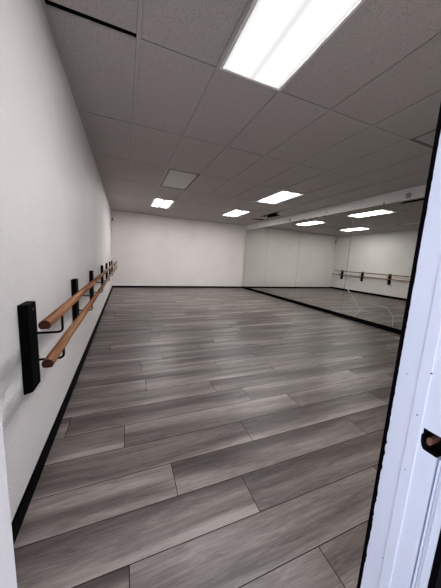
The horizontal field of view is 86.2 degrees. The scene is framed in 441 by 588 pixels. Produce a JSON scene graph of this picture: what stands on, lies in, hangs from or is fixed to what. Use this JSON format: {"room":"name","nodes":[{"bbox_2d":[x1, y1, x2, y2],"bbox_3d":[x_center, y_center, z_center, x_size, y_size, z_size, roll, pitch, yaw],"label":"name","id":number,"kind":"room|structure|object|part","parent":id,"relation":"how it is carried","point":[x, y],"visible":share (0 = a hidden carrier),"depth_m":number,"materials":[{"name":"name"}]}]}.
{"room":"exercise studio","nodes":[
{"label":"exercise studio","id":0,"kind":"room"},
{"bbox_2d":[0,0,111,522],"bbox_3d":[-2.365,-0.858,4.434,0.120,2.947,9.692,0,9,-22],"label":"wall","id":1,"kind":"structure","parent":0,"point":[56,222],"depth_m":1.41,"materials":[{"name":"paint"}]},
{"bbox_2d":[17,301,64,394],"bbox_3d":[-0.921,0.273,1.232,0.166,0.463,0.114,0,9,-22],"label":"post","id":2,"kind":"object","parent":1,"relation":"attached to","point":[27,318],"visible":0.96,"depth_m":1.18,"materials":[{"name":"black wood"}]},
{"bbox_2d":[38,261,116,328],"bbox_3d":[-2.278,-0.526,4.815,0.045,0.038,8.332,0,9,-22],"label":"ballet barre","id":3,"kind":"object","parent":2,"relation":"attached to","point":[46,323],"visible":1,"depth_m":1.31,"materials":[{"name":"brown wood"}]},
{"bbox_2d":[41,266,116,367],"bbox_3d":[-2.312,-0.361,4.902,0.045,0.038,8.442,0,9,-22],"label":"ballet barre","id":4,"kind":"object","parent":2,"relation":"attached to","point":[49,361],"visible":1,"depth_m":1.38,"materials":[{"name":"brown wood"}]},
{"bbox_2d":[11,285,112,545],"bbox_3d":[-2.377,0.448,4.663,0.011,0.100,9.433,0,9,-22],"label":"baseboard","id":5,"kind":"structure","parent":1,"relation":"attached to","point":[17,521],"depth_m":1.46,"materials":[{"name":"black paint"}]},
{"bbox_2d":[71,279,92,320],"bbox_3d":[-1.361,0.085,2.327,0.166,0.463,0.114,0,9,-22],"label":"post","id":6,"kind":"object","parent":1,"relation":"attached to","point":[74,282],"visible":0.66,"depth_m":2.26,"materials":[{"name":"black metal"}]},
{"bbox_2d":[89,270,102,298],"bbox_3d":[-1.799,-0.103,3.418,0.166,0.463,0.114,0,9,-22],"label":"post","id":7,"kind":"object","parent":1,"relation":"attached to","point":[91,277],"visible":0.61,"depth_m":3.35,"materials":[{"name":"black metal"}]},
{"bbox_2d":[101,265,109,284],"bbox_3d":[-2.402,-0.362,4.921,0.166,0.463,0.114,0,9,-22],"label":"post","id":8,"kind":"object","parent":1,"relation":"attached to","point":[101,265],"visible":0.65,"depth_m":4.87,"materials":[{"name":"black metal"}]},
{"bbox_2d":[105,263,112,278],"bbox_3d":[-2.862,-0.559,6.066,0.166,0.463,0.114,0,9,-22],"label":"post","id":9,"kind":"object","parent":1,"relation":"attached to","point":[106,264],"visible":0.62,"depth_m":6.01,"materials":[{"name":"black metal"}]},
{"bbox_2d":[111,210,245,285],"bbox_3d":[-1.447,-1.630,9.892,5.653,2.947,0.120,0,9,-22],"label":"wall","id":10,"kind":"structure","parent":0,"point":[148,250],"depth_m":9.64,"materials":[{"name":"paint"}]},
{"bbox_2d":[113,286,241,287],"bbox_3d":[-1.548,-0.300,10.008,5.510,0.075,0.011,0,9,-22],"label":"baseboard","id":11,"kind":"structure","parent":10,"relation":"attached to","point":[113,286],"depth_m":9.90,"materials":[{"name":"black paint"}]},
{"bbox_2d":[14,288,399,587],"bbox_3d":[0.394,0.631,5.172,5.732,0.120,10.798,0,9,-22],"label":"floor","id":12,"kind":"structure","parent":0,"point":[205,437],"depth_m":1.64,"materials":[{"name":"laminate"}]},
{"bbox_2d":[45,0,440,224],"bbox_3d":[0.366,-2.598,5.214,5.752,0.559,9.682,0,9,-22],"label":"ceiling","id":13,"kind":"structure","parent":0,"point":[96,39],"depth_m":2.36,"materials":[{"name":"tile"}]},
{"bbox_2d":[150,198,174,208],"bbox_3d":[-1.759,-2.756,7.059,0.584,0.114,1.193,0,9,-22],"label":"ceiling light","id":14,"kind":"object","parent":13,"relation":"attached to","point":[160,203],"visible":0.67,"depth_m":7.02,"materials":[{"name":"white plastic"}]},
{"bbox_2d":[160,165,199,189],"bbox_3d":[-0.862,-2.372,4.824,0.584,0.114,1.193,0,9,-22],"label":"ceiling vent","id":15,"kind":"object","parent":13,"relation":"attached to","point":[175,179],"visible":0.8,"depth_m":4.75,"materials":[{"name":"grey metal"}]},
{"bbox_2d":[222,210,249,216],"bbox_3d":[0.505,-2.771,7.965,0.584,0.114,1.193,0,9,-22],"label":"ceiling light","id":16,"kind":"object","parent":13,"relation":"attached to","point":[235,213],"visible":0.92,"depth_m":7.95,"materials":[{"name":"white plastic"}]},
{"bbox_2d":[41,0,440,225],"bbox_3d":[0.358,-2.337,5.273,5.577,0.036,9.449,0,9,-22],"label":"grid","id":17,"kind":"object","parent":13,"relation":"attached to","point":[139,39],"depth_m":2.53,"materials":[{"name":"silver metal"}]},
{"bbox_2d":[255,190,303,204],"bbox_3d":[1.402,-2.387,5.730,0.584,0.114,1.193,0,9,-22],"label":"ceiling light","id":18,"kind":"object","parent":13,"relation":"attached to","point":[281,196],"visible":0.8,"depth_m":5.68,"materials":[{"name":"white plastic"}]},
{"bbox_2d":[220,0,364,90],"bbox_3d":[0.484,-1.794,1.472,0.584,0.114,1.193,0,9,-22],"label":"ceiling light","id":19,"kind":"object","parent":13,"relation":"attached to","point":[275,39],"visible":0.85,"depth_m":1.62,"materials":[{"name":"white plastic"}]},
{"bbox_2d":[409,129,435,148],"bbox_3d":[2.748,-1.810,2.378,0.584,0.114,1.193,0,9,-22],"label":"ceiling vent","id":20,"kind":"object","parent":13,"relation":"attached to","point":[426,139],"visible":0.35,"depth_m":2.81,"materials":[{"name":"grey metal"}]},
{"bbox_2d":[415,131,435,145],"bbox_3d":[2.746,-1.764,2.385,0.516,0.006,1.125,0,9,-22],"label":"diffuser","id":21,"kind":"object","parent":20,"relation":"attached to","point":[427,139],"depth_m":2.80,"materials":[{"name":"grey metal"}]},
{"bbox_2d":[246,185,425,229],"bbox_3d":[2.923,-0.883,6.487,0.121,2.947,9.573,0,9,-22],"label":"wall","id":22,"kind":"structure","parent":0,"point":[419,191],"depth_m":5.65,"materials":[{"name":"paint"}]},
{"bbox_2d":[242,226,268,291],"bbox_3d":[1.430,-1.477,9.989,0.008,2.524,1.844,0,9,-22],"label":"mirror panel","id":23,"kind":"object","parent":22,"relation":"attached to","point":[256,240],"visible":1,"depth_m":9.88,"materials":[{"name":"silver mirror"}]},
{"bbox_2d":[264,220,301,299],"bbox_3d":[2.112,-1.188,8.311,0.008,2.524,1.824,0,9,-22],"label":"mirror panel","id":24,"kind":"object","parent":22,"relation":"attached to","point":[283,243],"visible":1,"depth_m":8.18,"materials":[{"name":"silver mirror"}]},
{"bbox_2d":[242,286,400,334],"bbox_3d":[2.770,0.415,6.710,0.016,0.100,9.438,0,9,-22],"label":"baseboard","id":25,"kind":"structure","parent":22,"relation":"attached to","point":[380,326],"depth_m":6.08,"materials":[{"name":"black paint"}]},
{"bbox_2d":[294,210,354,312],"bbox_3d":[2.788,-0.903,6.640,0.018,2.530,1.824,0,9,-22],"label":"mirror panel","id":26,"kind":"object","parent":22,"relation":"attached to","point":[324,246],"visible":1,"depth_m":6.47,"materials":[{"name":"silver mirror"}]},
{"bbox_2d":[341,197,423,329],"bbox_3d":[3.468,-0.634,4.968,0.017,2.569,1.824,0,9,-22],"label":"mirror panel","id":27,"kind":"object","parent":22,"relation":"attached to","point":[383,241],"visible":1,"depth_m":5.03,"materials":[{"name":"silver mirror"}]},
{"bbox_3d":[2.019,-0.120,1.099,5.772,2.947,0.123,0,9,-22],"label":"wall","id":28,"kind":"structure","parent":0,"visible":0},
{"bbox_2d":[0,103,440,587],"bbox_3d":[0.109,0.210,0.382,0.922,2.105,0.154,0,9,-22],"label":"door frame","id":29,"kind":"structure","parent":28,"relation":"in","point":[402,548],"depth_m":0.55,"materials":[{"name":"paint"}]},
{"bbox_3d":[0.109,0.210,0.382,0.922,2.105,0.154,0,9,-22],"label":"casing","id":30,"kind":"part","parent":29,"relation":"part of","materials":[{"name":"white paint"}]},
{"bbox_3d":[0.499,0.253,0.490,0.028,2.030,0.026,0,9,-22],"label":"edge moulding","id":31,"kind":"part","parent":29,"relation":"part of","materials":[{"name":"paint"}]}
]}

